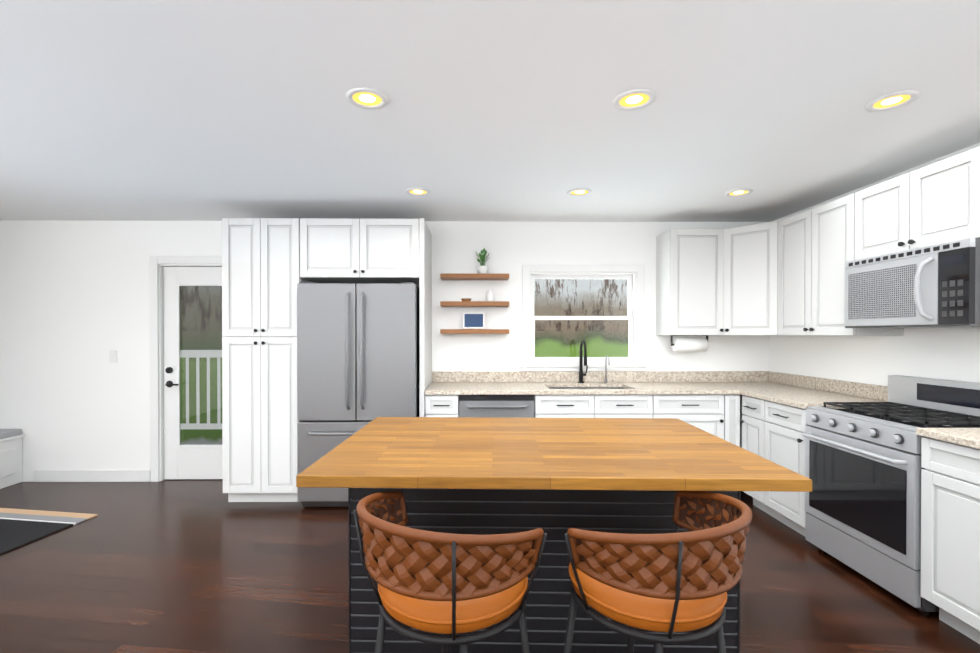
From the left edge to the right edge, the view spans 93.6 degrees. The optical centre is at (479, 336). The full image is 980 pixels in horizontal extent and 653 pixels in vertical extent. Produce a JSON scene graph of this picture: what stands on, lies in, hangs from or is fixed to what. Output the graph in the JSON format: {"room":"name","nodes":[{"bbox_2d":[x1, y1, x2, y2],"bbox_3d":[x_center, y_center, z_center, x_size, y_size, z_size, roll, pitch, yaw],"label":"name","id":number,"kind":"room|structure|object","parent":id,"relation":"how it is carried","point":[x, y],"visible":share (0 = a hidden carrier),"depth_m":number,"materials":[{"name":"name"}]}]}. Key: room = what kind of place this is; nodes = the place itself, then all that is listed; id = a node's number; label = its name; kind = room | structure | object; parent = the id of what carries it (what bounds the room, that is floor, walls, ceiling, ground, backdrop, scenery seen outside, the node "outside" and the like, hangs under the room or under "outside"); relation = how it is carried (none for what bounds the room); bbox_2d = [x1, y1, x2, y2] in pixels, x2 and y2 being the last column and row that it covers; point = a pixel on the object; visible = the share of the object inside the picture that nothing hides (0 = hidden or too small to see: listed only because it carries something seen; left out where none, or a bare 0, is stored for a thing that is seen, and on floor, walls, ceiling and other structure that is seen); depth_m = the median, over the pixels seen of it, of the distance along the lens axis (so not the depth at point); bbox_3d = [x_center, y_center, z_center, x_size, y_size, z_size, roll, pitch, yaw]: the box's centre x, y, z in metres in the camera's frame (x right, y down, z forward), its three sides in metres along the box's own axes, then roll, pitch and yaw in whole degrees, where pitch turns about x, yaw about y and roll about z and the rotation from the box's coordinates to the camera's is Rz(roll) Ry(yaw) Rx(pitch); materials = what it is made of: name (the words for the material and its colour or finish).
{"room":"kitchen","nodes":[
{"label":"kitchen","id":0,"kind":"room"},
{"bbox_2d":[0,220,768,481],"bbox_3d":[-1.032,0.136,4.395,7.850,2.440,0.140,0,0,-1],"label":"wall","id":1,"kind":"structure","parent":0,"point":[74,302],"depth_m":4.30,"materials":[{"name":"white paint"}]},
{"bbox_2d":[34,470,149,481],"bbox_3d":[-3.618,1.301,4.299,1.075,0.110,0.015,0,0,-1],"label":"baseboard","id":2,"kind":"structure","parent":1,"relation":"attached to","point":[91,475],"depth_m":4.28,"materials":[{"name":"white wood"}]},
{"bbox_2d":[109,350,116,362],"bbox_3d":[-3.426,0.186,4.296,0.070,0.116,0.011,0,0,-1],"label":"switch plate","id":3,"kind":"object","parent":1,"relation":"attached to","point":[112,356],"visible":1,"depth_m":4.29,"materials":[{"name":"white plastic"}]},
{"bbox_2d":[149,256,221,481],"bbox_3d":[-2.601,0.301,4.371,0.950,2.110,0.156,0,0,-1],"label":"door frame","id":4,"kind":"structure","parent":1,"relation":"attached to","point":[158,264],"depth_m":4.29,"materials":[{"name":"white wood"}]},
{"bbox_2d":[163,267,222,478],"bbox_3d":[-2.601,0.345,4.336,0.768,2.010,0.106,0,0,-1],"label":"entry door","id":5,"kind":"structure","parent":1,"relation":"in","point":[193,461],"depth_m":4.34,"materials":[{"name":"white wood"}]},
{"bbox_2d":[440,329,508,333],"bbox_3d":[-0.045,-0.048,4.232,0.620,0.040,0.198,0,0,-1],"label":"shelf","id":6,"kind":"object","parent":1,"relation":"attached to","point":[474,331],"visible":1,"depth_m":4.13,"materials":[{"name":"brown wood"}]},
{"bbox_2d":[463,312,484,328],"bbox_3d":[-0.055,-0.149,4.253,0.200,0.151,0.037,0,0,-1],"label":"picture frame","id":7,"kind":"object","parent":6,"relation":"on","point":[473,320],"visible":1,"depth_m":4.24,"materials":[{"name":"white paper"}]},
{"bbox_2d":[440,301,508,306],"bbox_3d":[-0.045,-0.298,4.230,0.620,0.040,0.198,0,0,-1],"label":"shelf","id":8,"kind":"object","parent":1,"relation":"attached to","point":[474,303],"visible":1,"depth_m":4.13,"materials":[{"name":"brown wood"}]},
{"bbox_2d":[486,290,493,300],"bbox_3d":[0.095,-0.376,4.232,0.071,0.114,0.071,0,0,-10],"label":"ceramic jar","id":9,"kind":"object","parent":8,"relation":"on","point":[489,295],"depth_m":4.20,"materials":[{"name":"white ceramic"}]},
{"bbox_2d":[440,273,508,279],"bbox_3d":[-0.045,-0.548,4.229,0.620,0.040,0.198,0,0,-1],"label":"shelf","id":10,"kind":"object","parent":1,"relation":"attached to","point":[454,276],"visible":1,"depth_m":4.13,"materials":[{"name":"brown wood"}]},
{"bbox_2d":[476,248,488,273],"bbox_3d":[0.029,-0.691,4.231,0.144,0.243,0.115,0,0,-1],"label":"potted plant","id":11,"kind":"object","parent":10,"relation":"on","point":[482,269],"visible":0.96,"depth_m":4.20,"materials":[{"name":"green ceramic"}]},
{"bbox_2d":[520,264,647,370],"bbox_3d":[0.974,-0.180,4.385,1.190,0.999,0.186,0,0,-1],"label":"kitchen window","id":12,"kind":"structure","parent":1,"relation":"in","point":[633,275],"depth_m":4.34,"materials":[{"name":"white wood"}]},
{"bbox_2d":[656,221,777,334],"bbox_3d":[2.206,-0.477,4.043,1.078,0.930,0.613,0,0,-1],"label":"upper cabinet","id":13,"kind":"object","parent":1,"relation":"attached to","point":[716,281],"visible":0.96,"depth_m":4.02,"materials":[{"name":"white wood"}]},
{"bbox_2d":[671,335,707,350],"bbox_3d":[1.905,0.061,4.182,0.332,0.146,0.124,0,0,-1],"label":"paper towel holder","id":14,"kind":"object","parent":13,"relation":"attached to","point":[689,344],"visible":1,"depth_m":4.13,"materials":[{"name":"white paper"}]},
{"bbox_2d":[0,479,979,652],"bbox_3d":[-0.996,1.409,0.652,7.850,0.060,7.660,0,0,-1],"label":"floor","id":15,"kind":"structure","parent":0,"point":[185,566],"depth_m":2.53,"materials":[{"name":"brown wood"}]},
{"bbox_2d":[0,429,24,488],"bbox_3d":[-4.516,1.112,3.406,0.557,0.500,1.777,0,0,-1],"label":"bench","id":16,"kind":"object","parent":15,"relation":"on","point":[11,456],"visible":1,"depth_m":4.18,"materials":[{"name":"white wood"}]},
{"bbox_2d":[0,508,96,554],"bbox_3d":[-3.562,1.359,2.849,1.100,0.010,1.480,0,0,8],"label":"entry rug","id":17,"kind":"object","parent":15,"relation":"on","point":[20,527],"visible":1,"depth_m":3.33,"materials":[{"name":"black fabric"}]},
{"bbox_2d":[222,218,315,501],"bbox_3d":[-1.758,0.203,3.986,0.620,2.310,0.660,0,0,-1],"label":"pantry cabinet","id":18,"kind":"object","parent":15,"relation":"on","point":[261,278],"visible":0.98,"depth_m":3.69,"materials":[{"name":"white wood"}]},
{"bbox_2d":[297,282,418,506],"bbox_3d":[-0.967,0.464,3.906,0.920,1.790,0.782,0,0,-1],"label":"refrigerator","id":19,"kind":"object","parent":15,"relation":"on","point":[357,357],"visible":0.81,"depth_m":3.58,"materials":[{"name":"silver metal"}]},
{"bbox_2d":[300,218,431,416],"bbox_3d":[-0.946,0.203,3.994,0.996,2.310,0.660,0,0,-1],"label":"tall cabinet","id":20,"kind":"object","parent":15,"relation":"on","point":[366,251],"visible":0.98,"depth_m":3.69,"materials":[{"name":"white wood"}]},
{"bbox_2d":[425,395,458,416],"bbox_3d":[-0.309,0.911,4.018,0.268,0.894,0.633,0,0,-1],"label":"base cabinet","id":21,"kind":"object","parent":15,"relation":"on","point":[435,405],"depth_m":3.70,"materials":[{"name":"white wood"}]},
{"bbox_2d":[425,371,794,394],"bbox_3d":[1.151,0.395,4.016,3.188,0.134,0.658,0,0,-1],"label":"countertop","id":22,"kind":"structure","parent":21,"relation":"on","point":[443,382],"depth_m":4.28,"materials":[{"name":"beige stone"}]},
{"bbox_2d":[578,340,587,382],"bbox_3d":[0.955,0.228,4.170,0.094,0.396,0.214,0,0,-1],"label":"faucet","id":23,"kind":"object","parent":22,"relation":"on","point":[581,374],"visible":1,"depth_m":4.23,"materials":[{"name":"black metal"}]},
{"bbox_2d":[549,387,625,388],"bbox_3d":[0.937,0.564,3.986,0.744,0.200,0.414,0,0,-1],"label":"sink basin","id":24,"kind":"object","parent":22,"relation":"in","point":[590,388],"visible":0.08,"depth_m":4.19,"materials":[{"name":"silver metal"}]},
{"bbox_2d":[604,355,609,382],"bbox_3d":[1.165,0.298,4.200,0.027,0.256,0.120,0,0,-1],"label":"tap","id":25,"kind":"object","parent":22,"relation":"on","point":[605,380],"visible":1,"depth_m":4.24,"materials":[{"name":"silver metal"}]},
{"bbox_2d":[353,491,546,652],"bbox_3d":[-0.085,0.918,1.353,0.563,0.916,0.530,0,0,34],"label":"stool","id":26,"kind":"object","parent":15,"relation":"on","point":[444,584],"visible":1,"depth_m":1.16,"materials":[{"name":"brown leather"}]},
{"bbox_2d":[459,395,533,417],"bbox_3d":[0.134,0.913,3.992,0.610,0.890,0.676,0,0,-1],"label":"dishwasher","id":27,"kind":"object","parent":15,"relation":"on","point":[505,406],"visible":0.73,"depth_m":3.70,"materials":[{"name":"silver metal"}]},
{"bbox_2d":[348,489,739,652],"bbox_3d":[0.247,0.924,2.101,1.493,0.891,0.688,0,0,1],"label":"kitchen island","id":28,"kind":"object","parent":15,"relation":"on","point":[454,511],"depth_m":1.76,"materials":[{"name":"black wood"}]},
{"bbox_2d":[296,417,811,492],"bbox_3d":[0.236,0.460,1.968,1.620,0.038,1.040,0,0,1],"label":"island countertop","id":29,"kind":"structure","parent":28,"relation":"on","point":[557,455],"depth_m":1.67,"materials":[{"name":"brown wood"}]},
{"bbox_2d":[534,410,628,417],"bbox_3d":[0.920,1.038,4.030,0.954,0.640,0.633,0,0,-1],"label":"base cabinet","id":30,"kind":"object","parent":15,"relation":"on","point":[538,413],"depth_m":3.71,"materials":[{"name":"white wood"}]},
{"bbox_2d":[563,491,751,652],"bbox_3d":[0.494,0.918,1.359,0.563,0.916,0.530,0,0,-36],"label":"stool","id":31,"kind":"object","parent":15,"relation":"on","point":[670,584],"visible":1,"depth_m":1.17,"materials":[{"name":"brown leather"}]},
{"bbox_2d":[617,394,732,443],"bbox_3d":[1.677,0.911,4.036,0.678,0.894,0.633,0,0,-1],"label":"base cabinet","id":32,"kind":"object","parent":15,"relation":"on","point":[717,415],"depth_m":3.72,"materials":[{"name":"white wood"}]},
{"bbox_2d":[740,395,807,536],"bbox_3d":[2.418,0.915,3.359,0.666,0.894,0.726,0,0,-1],"label":"base cabinet","id":33,"kind":"object","parent":15,"relation":"on","point":[772,431],"visible":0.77,"depth_m":3.28,"materials":[{"name":"white wood"}]},
{"bbox_2d":[737,375,887,408],"bbox_3d":[2.417,0.399,3.346,0.668,0.134,0.706,0,0,-1],"label":"countertop","id":34,"kind":"structure","parent":33,"relation":"on","point":[799,391],"depth_m":3.49,"materials":[{"name":"beige stone"}]},
{"bbox_2d":[802,375,979,614],"bbox_3d":[2.389,0.809,2.611,0.682,1.115,0.750,0,0,-1],"label":"range","id":35,"kind":"object","parent":15,"relation":"on","point":[863,467],"visible":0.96,"depth_m":2.53,"materials":[{"name":"silver metal"}]},
{"bbox_2d":[921,437,979,643],"bbox_3d":[2.433,0.925,1.765,0.666,0.894,0.926,0,0,-1],"label":"base cabinet","id":36,"kind":"object","parent":15,"relation":"on","point":[950,530],"visible":0.98,"depth_m":2.08,"materials":[{"name":"white wood"}]},
{"bbox_2d":[916,428,979,448],"bbox_3d":[2.437,0.409,1.762,0.658,0.134,0.926,0,0,-1],"label":"countertop","id":37,"kind":"structure","parent":36,"relation":"on","point":[970,437],"depth_m":2.09,"materials":[{"name":"beige stone"}]},
{"bbox_2d":[0,0,979,221],"bbox_3d":[-0.996,-1.091,0.637,7.850,0.060,7.660,0,0,-1],"label":"ceiling","id":38,"kind":"structure","parent":0,"point":[219,110],"depth_m":2.14,"materials":[{"name":"white paint"}]},
{"bbox_2d":[346,87,387,108],"bbox_3d":[-0.505,-1.065,2.062,0.184,0.007,0.184,0,0,-1],"label":"recessed light","id":39,"kind":"object","parent":38,"relation":"in","point":[365,98],"visible":1,"depth_m":2.05,"materials":[{"name":"white"}]},
{"bbox_2d":[406,188,430,195],"bbox_3d":[-0.457,-1.074,3.412,0.184,0.007,0.184,0,0,-1],"label":"recessed light","id":40,"kind":"object","parent":38,"relation":"in","point":[418,191],"visible":0.98,"depth_m":3.41,"materials":[{"name":"white plastic"}]},
{"bbox_2d":[567,188,591,195],"bbox_3d":[0.743,-1.074,3.424,0.184,0.007,0.184,0,0,-1],"label":"recessed light","id":41,"kind":"object","parent":38,"relation":"in","point":[580,192],"visible":0.96,"depth_m":3.42,"materials":[{"name":"white plastic"}]},
{"bbox_2d":[613,89,655,110],"bbox_3d":[0.695,-1.065,2.073,0.184,0.007,0.184,0,0,-1],"label":"recessed light","id":42,"kind":"object","parent":38,"relation":"in","point":[634,99],"visible":1,"depth_m":2.07,"materials":[{"name":"white"}]},
{"bbox_2d":[725,189,752,196],"bbox_3d":[1.933,-1.074,3.435,0.184,0.007,0.184,0,0,-1],"label":"recessed light","id":43,"kind":"object","parent":38,"relation":"in","point":[737,192],"visible":0.98,"depth_m":3.43,"materials":[{"name":"white plastic"}]},
{"bbox_2d":[865,90,918,111],"bbox_3d":[1.865,-1.065,2.084,0.184,0.007,0.184,0,0,-1],"label":"recessed light","id":44,"kind":"object","parent":38,"relation":"in","point":[893,100],"visible":1,"depth_m":2.08,"materials":[{"name":"white plastic"}]},
{"bbox_2d":[769,143,979,385],"bbox_3d":[2.849,0.159,0.606,0.140,2.440,7.510,0,0,-1],"label":"wall","id":45,"kind":"structure","parent":0,"point":[952,353],"depth_m":3.15,"materials":[{"name":"white paint"}]},
{"bbox_2d":[777,194,902,335],"bbox_3d":[2.587,-0.473,3.365,0.329,0.930,0.756,0,0,-1],"label":"upper cabinet","id":46,"kind":"object","parent":45,"relation":"attached to","point":[815,244],"depth_m":3.31,"materials":[{"name":"white wood"}]},
{"bbox_2d":[853,146,979,259],"bbox_3d":[2.594,-0.709,2.603,0.329,0.448,0.760,0,0,-1],"label":"upper cabinet","id":47,"kind":"object","parent":45,"relation":"attached to","point":[928,205],"depth_m":2.54,"materials":[{"name":"white wood"}]},
{"bbox_2d":[844,238,979,327],"bbox_3d":[2.532,-0.267,2.606,0.450,0.428,0.754,0,0,-1],"label":"over-the-range microwave","id":48,"kind":"object","parent":47,"relation":"attached to","point":[935,286],"visible":1,"depth_m":2.48,"materials":[{"name":"silver metal"}]},
{"label":"outside","id":49,"kind":"structure","parent":0,"visible":0},
{"bbox_2d":[180,286,222,443],"bbox_3d":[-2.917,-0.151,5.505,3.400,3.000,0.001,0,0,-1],"label":"door glass","id":50,"kind":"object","parent":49,"point":[207,347],"depth_m":5.50,"materials":[{"name":"clear glass"}]},
{"bbox_2d":[534,279,628,356],"bbox_3d":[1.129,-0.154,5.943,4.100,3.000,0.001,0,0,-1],"label":"window glass","id":51,"kind":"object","parent":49,"point":[578,311],"depth_m":5.94,"materials":[{"name":"clear glass"}]}
]}

